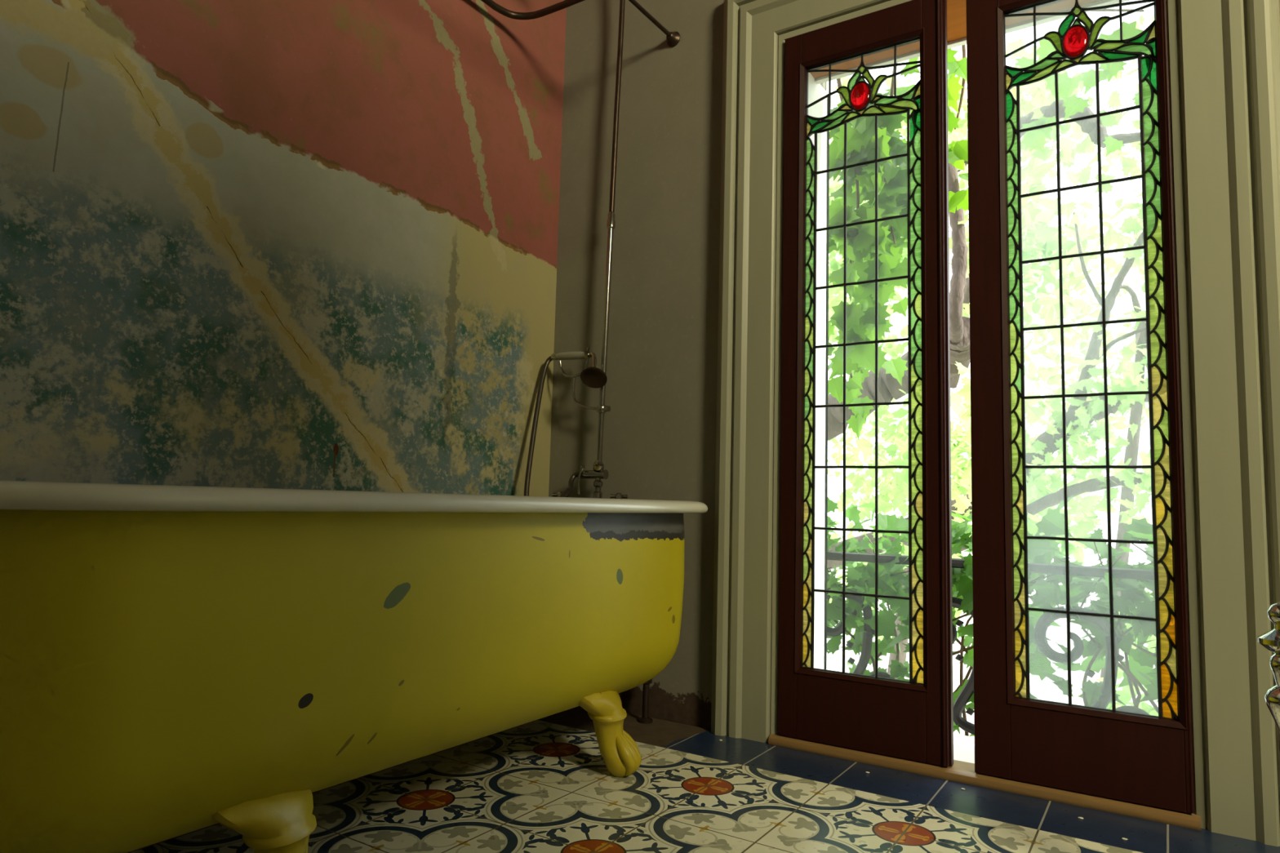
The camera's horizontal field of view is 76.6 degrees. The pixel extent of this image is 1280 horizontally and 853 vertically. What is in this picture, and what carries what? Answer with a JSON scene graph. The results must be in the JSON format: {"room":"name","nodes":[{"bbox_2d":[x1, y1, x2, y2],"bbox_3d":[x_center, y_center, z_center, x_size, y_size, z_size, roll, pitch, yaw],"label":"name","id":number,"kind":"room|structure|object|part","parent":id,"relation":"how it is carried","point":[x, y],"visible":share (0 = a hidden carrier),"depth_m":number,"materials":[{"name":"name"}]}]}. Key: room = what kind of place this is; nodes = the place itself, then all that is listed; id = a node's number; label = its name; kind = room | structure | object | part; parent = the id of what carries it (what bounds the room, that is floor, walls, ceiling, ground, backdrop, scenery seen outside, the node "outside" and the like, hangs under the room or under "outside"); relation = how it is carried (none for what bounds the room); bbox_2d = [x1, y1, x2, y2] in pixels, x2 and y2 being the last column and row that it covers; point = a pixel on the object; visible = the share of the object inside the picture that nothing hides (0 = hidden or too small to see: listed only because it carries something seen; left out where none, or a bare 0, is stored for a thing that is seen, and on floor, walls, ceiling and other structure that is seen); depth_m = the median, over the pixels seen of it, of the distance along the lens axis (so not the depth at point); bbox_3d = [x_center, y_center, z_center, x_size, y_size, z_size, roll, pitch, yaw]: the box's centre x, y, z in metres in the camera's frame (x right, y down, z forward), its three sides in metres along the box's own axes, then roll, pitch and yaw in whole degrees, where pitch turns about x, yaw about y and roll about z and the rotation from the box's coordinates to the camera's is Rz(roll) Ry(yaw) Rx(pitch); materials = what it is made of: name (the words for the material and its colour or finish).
{"room":"bathroom","nodes":[
{"label":"bathroom","id":0,"kind":"room"},
{"bbox_2d":[0,0,566,496],"bbox_3d":[-1.337,-0.950,1.040,0.150,3.420,3.760,-2,-6,33],"label":"wall","id":1,"kind":"structure","parent":0,"point":[277,244],"depth_m":1.74,"materials":[{"name":"paint"}]},
{"bbox_2d":[480,0,679,46],"bbox_3d":[-0.415,-1.212,1.742,0.590,0.054,1.638,-2,-6,33],"label":"rail","id":2,"kind":"object","parent":1,"relation":"attached to","point":[673,37],"visible":1,"depth_m":2.29,"materials":[{"name":"metal"}]},
{"bbox_3d":[-0.486,-1.242,1.634,0.590,0.019,1.374,-2,-6,33],"label":"rail","id":3,"kind":"part","parent":2,"relation":"part of","materials":[{"name":"metal"}]},
{"bbox_2d":[127,706,1279,852],"bbox_3d":[1.436,0.615,-0.757,6.670,0.120,4.060,-2,-6,33],"label":"floor","id":4,"kind":"structure","parent":0,"point":[545,784],"depth_m":1.56,"materials":[{"name":"tile"}]},
{"bbox_2d":[0,480,707,852],"bbox_3d":[-0.517,0.415,1.490,0.649,0.587,1.674,-2,-6,33],"label":"bathtub","id":5,"kind":"object","parent":4,"relation":"on","point":[175,660],"visible":1,"depth_m":1.06,"materials":[{"name":"yellow paint"}]},
{"bbox_3d":[-0.516,0.573,1.100,0.186,0.201,0.185,-2,-6,33],"label":"leg","id":6,"kind":"part","parent":5,"relation":"part of","materials":[{"name":"yellow paint"}]},
{"bbox_3d":[-0.095,0.643,1.747,0.186,0.201,0.185,-2,-6,33],"label":"leg","id":7,"kind":"part","parent":5,"relation":"part of","materials":[{"name":"yellow paint"}]},
{"bbox_2d":[552,0,653,724],"bbox_3d":[-0.200,-0.361,2.193,0.374,2.278,0.428,-2,-6,33],"label":"shower fixture","id":8,"kind":"object","parent":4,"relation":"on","point":[598,473],"visible":0.59,"depth_m":2.35,"materials":[{"name":"silver metal"}]},
{"bbox_3d":[-0.234,0.224,2.380,0.042,0.066,0.042,-3,-7,43],"label":"cross handle","id":9,"kind":"part","parent":8,"relation":"part of","materials":[{"name":"silver metal"}]},
{"bbox_2d":[524,346,607,497],"bbox_3d":[-0.231,0.042,2.285,0.252,0.567,0.204,-2,-6,33],"label":"shower","id":10,"kind":"object","parent":8,"relation":"attached to","point":[593,376],"visible":0.76,"depth_m":2.32,"materials":[{"name":"metal"}]},
{"bbox_3d":[-0.204,-0.210,2.401,0.108,0.026,0.025,-2,-6,33],"label":"handle","id":11,"kind":"part","parent":10,"relation":"part of","materials":[{"name":"ceramic"}]},
{"bbox_3d":[-0.170,0.152,2.330,0.019,0.085,0.012,0,-5,11],"label":"diverter lever","id":12,"kind":"part","parent":8,"relation":"part of","materials":[{"name":"silver metal"}]},
{"bbox_3d":[-0.060,0.219,2.268,0.042,0.066,0.042,-3,-7,43],"label":"cross handle","id":13,"kind":"part","parent":8,"relation":"part of","materials":[{"name":"silver metal"}]},
{"bbox_2d":[1257,601,1279,755],"bbox_3d":[0.872,0.474,1.088,0.150,0.470,0.150,-2,-6,33],"label":"towel stand","id":14,"kind":"object","parent":4,"relation":"on","point":[1270,640],"visible":1,"depth_m":1.10,"materials":[{"name":"silver metal"}]},
{"bbox_2d":[548,0,1279,729],"bbox_3d":[2.501,-0.855,0.964,6.670,3.420,0.300,-2,-6,33],"label":"wall","id":15,"kind":"structure","parent":0,"point":[660,428],"depth_m":2.35,"materials":[{"name":"grey paint"}]},
{"bbox_2d":[777,0,953,767],"bbox_3d":[0.538,-0.140,1.969,0.404,1.789,0.041,-2,-6,33],"label":"door","id":16,"kind":"structure","parent":15,"relation":"in","point":[913,720],"depth_m":1.94,"materials":[{"name":"brown wood"}]},
{"bbox_3d":[0.517,0.671,1.897,0.305,0.159,0.036,-2,-6,33],"label":"rail","id":17,"kind":"part","parent":16,"relation":"part of","materials":[{"name":"brown wood"}]},
{"bbox_3d":[0.561,-0.988,2.050,0.305,0.085,0.036,-2,-6,33],"label":"rail","id":18,"kind":"part","parent":16,"relation":"part of","materials":[{"name":"brown wood"}]},
{"bbox_3d":[0.539,-0.161,1.973,0.295,1.502,0.003,-2,-6,33],"label":"stained glass","id":19,"kind":"part","parent":16,"relation":"part of","materials":[{"name":"glass"}]},
{"bbox_2d":[809,0,1101,78],"bbox_3d":[0.807,-1.028,2.029,0.849,0.012,0.187,-2,-6,33],"label":"trim","id":20,"kind":"structure","parent":15,"relation":"attached to","point":[956,9],"depth_m":2.06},
{"bbox_2d":[808,0,1128,669],"bbox_3d":[0.819,-0.204,2.006,0.945,2.045,0.310,-2,-6,33],"label":"trim","id":21,"kind":"structure","parent":15,"relation":"attached to","point":[815,91],"depth_m":2.30,"materials":[{"name":"white paint"}]},
{"bbox_2d":[768,733,1200,831],"bbox_3d":[0.718,0.776,1.806,0.871,0.052,0.146,-2,-6,33],"label":"door threshold","id":22,"kind":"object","parent":15,"relation":"attached to","point":[963,772],"depth_m":1.71,"materials":[{"name":"brown wood"}]},
{"bbox_2d":[711,0,1279,846],"bbox_3d":[0.717,-0.227,1.849,1.211,1.998,0.050,-2,-6,33],"label":"trim","id":23,"kind":"structure","parent":15,"relation":"attached to","point":[1224,55],"depth_m":1.59,"materials":[{"name":"beige paint"}]},
{"bbox_2d":[966,0,1194,813],"bbox_3d":[0.913,-0.152,1.727,0.390,1.789,0.038,-2,-6,33],"label":"door","id":24,"kind":"structure","parent":15,"relation":"in","point":[1139,758],"depth_m":1.72,"materials":[{"name":"brown wood"}]},
{"bbox_3d":[0.961,-1.001,1.790,0.305,0.085,0.036,-2,-6,33],"label":"rail","id":25,"kind":"part","parent":24,"relation":"part of","materials":[{"name":"brown wood"}]},
{"bbox_3d":[0.940,-0.174,1.714,0.295,1.502,0.003,-2,-6,33],"label":"stained glass","id":26,"kind":"part","parent":24,"relation":"part of","materials":[{"name":"glass"}]},
{"bbox_3d":[0.917,0.658,1.637,0.305,0.159,0.036,-2,-6,33],"label":"rail","id":27,"kind":"part","parent":24,"relation":"part of","materials":[{"name":"brown wood"}]},
{"bbox_2d":[953,733,974,763],"bbox_3d":[0.826,0.814,1.964,0.845,0.052,0.245,-2,-6,33],"label":"trim","id":28,"kind":"structure","parent":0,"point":[963,745],"depth_m":1.98,"materials":[{"name":"white"}]},
{"label":"outside","id":29,"kind":"structure","parent":0,"visible":0},
{"bbox_3d":[1.186,1.035,2.176,3.600,0.090,0.640,-2,-6,33],"label":"floor","id":30,"kind":"structure","parent":29,"visible":0},
{"bbox_2d":[827,8,1144,439],"bbox_3d":[0.984,-0.261,2.408,1.066,2.522,0.341,-1,-6,24],"label":"foliage","id":31,"kind":"object","parent":30,"relation":"on","point":[860,139],"visible":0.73,"depth_m":2.46,"materials":[{"name":"green plant"}]},
{"bbox_2d":[826,551,1154,735],"bbox_3d":[1.200,0.687,2.217,3.600,0.610,0.032,-2,-6,33],"label":"iron railing","id":32,"kind":"object","parent":30,"relation":"on","point":[1045,620],"visible":0.19,"depth_m":2.27,"materials":[{"name":"black metal"}]},
{"bbox_3d":[1.208,0.399,2.243,3.600,0.028,0.028,-2,-6,33],"label":"rail","id":33,"kind":"part","parent":32,"relation":"part of","materials":[{"name":"black metal"}]},
{"bbox_2d":[826,495,1158,736],"bbox_3d":[0.991,0.644,2.488,2.344,0.886,0.440,-2,-6,34],"label":"climbing vine","id":34,"kind":"object","parent":32,"relation":"on","point":[1134,601],"visible":0.2,"depth_m":2.38,"materials":[{"name":"green plant"}]},
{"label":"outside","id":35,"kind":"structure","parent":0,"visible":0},
{"bbox_2d":[826,581,1158,737],"bbox_3d":[11.256,6.064,18.580,60.000,0.300,39.500,-2,-6,33],"label":"ground","id":36,"kind":"structure","parent":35,"point":[1048,691],"depth_m":19.97,"materials":[{"name":"white"}]},
{"bbox_2d":[827,76,949,640],"bbox_3d":[1.963,-0.187,11.970,4.568,10.504,4.191,-2,-6,33],"label":"tree","id":37,"kind":"object","parent":36,"relation":"on","point":[851,459],"visible":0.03,"depth_m":10.95,"materials":[{"name":"green plant"}]},
{"bbox_2d":[827,44,1115,679],"bbox_3d":[3.085,0.446,7.934,2.784,8.515,2.619,-2,-6,33],"label":"tree","id":38,"kind":"object","parent":36,"relation":"on","point":[1033,213],"visible":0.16,"depth_m":7.54,"materials":[{"name":"green plant"}]},
{"bbox_2d":[826,13,1154,617],"bbox_3d":[0.976,1.168,4.133,4.229,6.246,1.742,-2,-6,33],"label":"tree","id":39,"kind":"object","parent":36,"relation":"on","point":[1081,413],"visible":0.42,"depth_m":3.82,"materials":[{"name":"green plant"}]},
{"bbox_2d":[1023,115,1149,690],"bbox_3d":[6.265,0.554,9.657,3.027,8.837,2.855,-2,-6,33],"label":"tree","id":40,"kind":"object","parent":36,"relation":"on","point":[1135,417],"visible":0.13,"depth_m":9.83,"materials":[{"name":"green plant"}]},
{"bbox_2d":[1080,590,1158,715],"bbox_3d":[4.656,2.970,6.445,1.958,3.302,1.899,-2,-6,33],"label":"tree","id":41,"kind":"object","parent":36,"relation":"on","point":[1125,697],"visible":0.03,"depth_m":6.71,"materials":[{"name":"green plant"}]}
]}

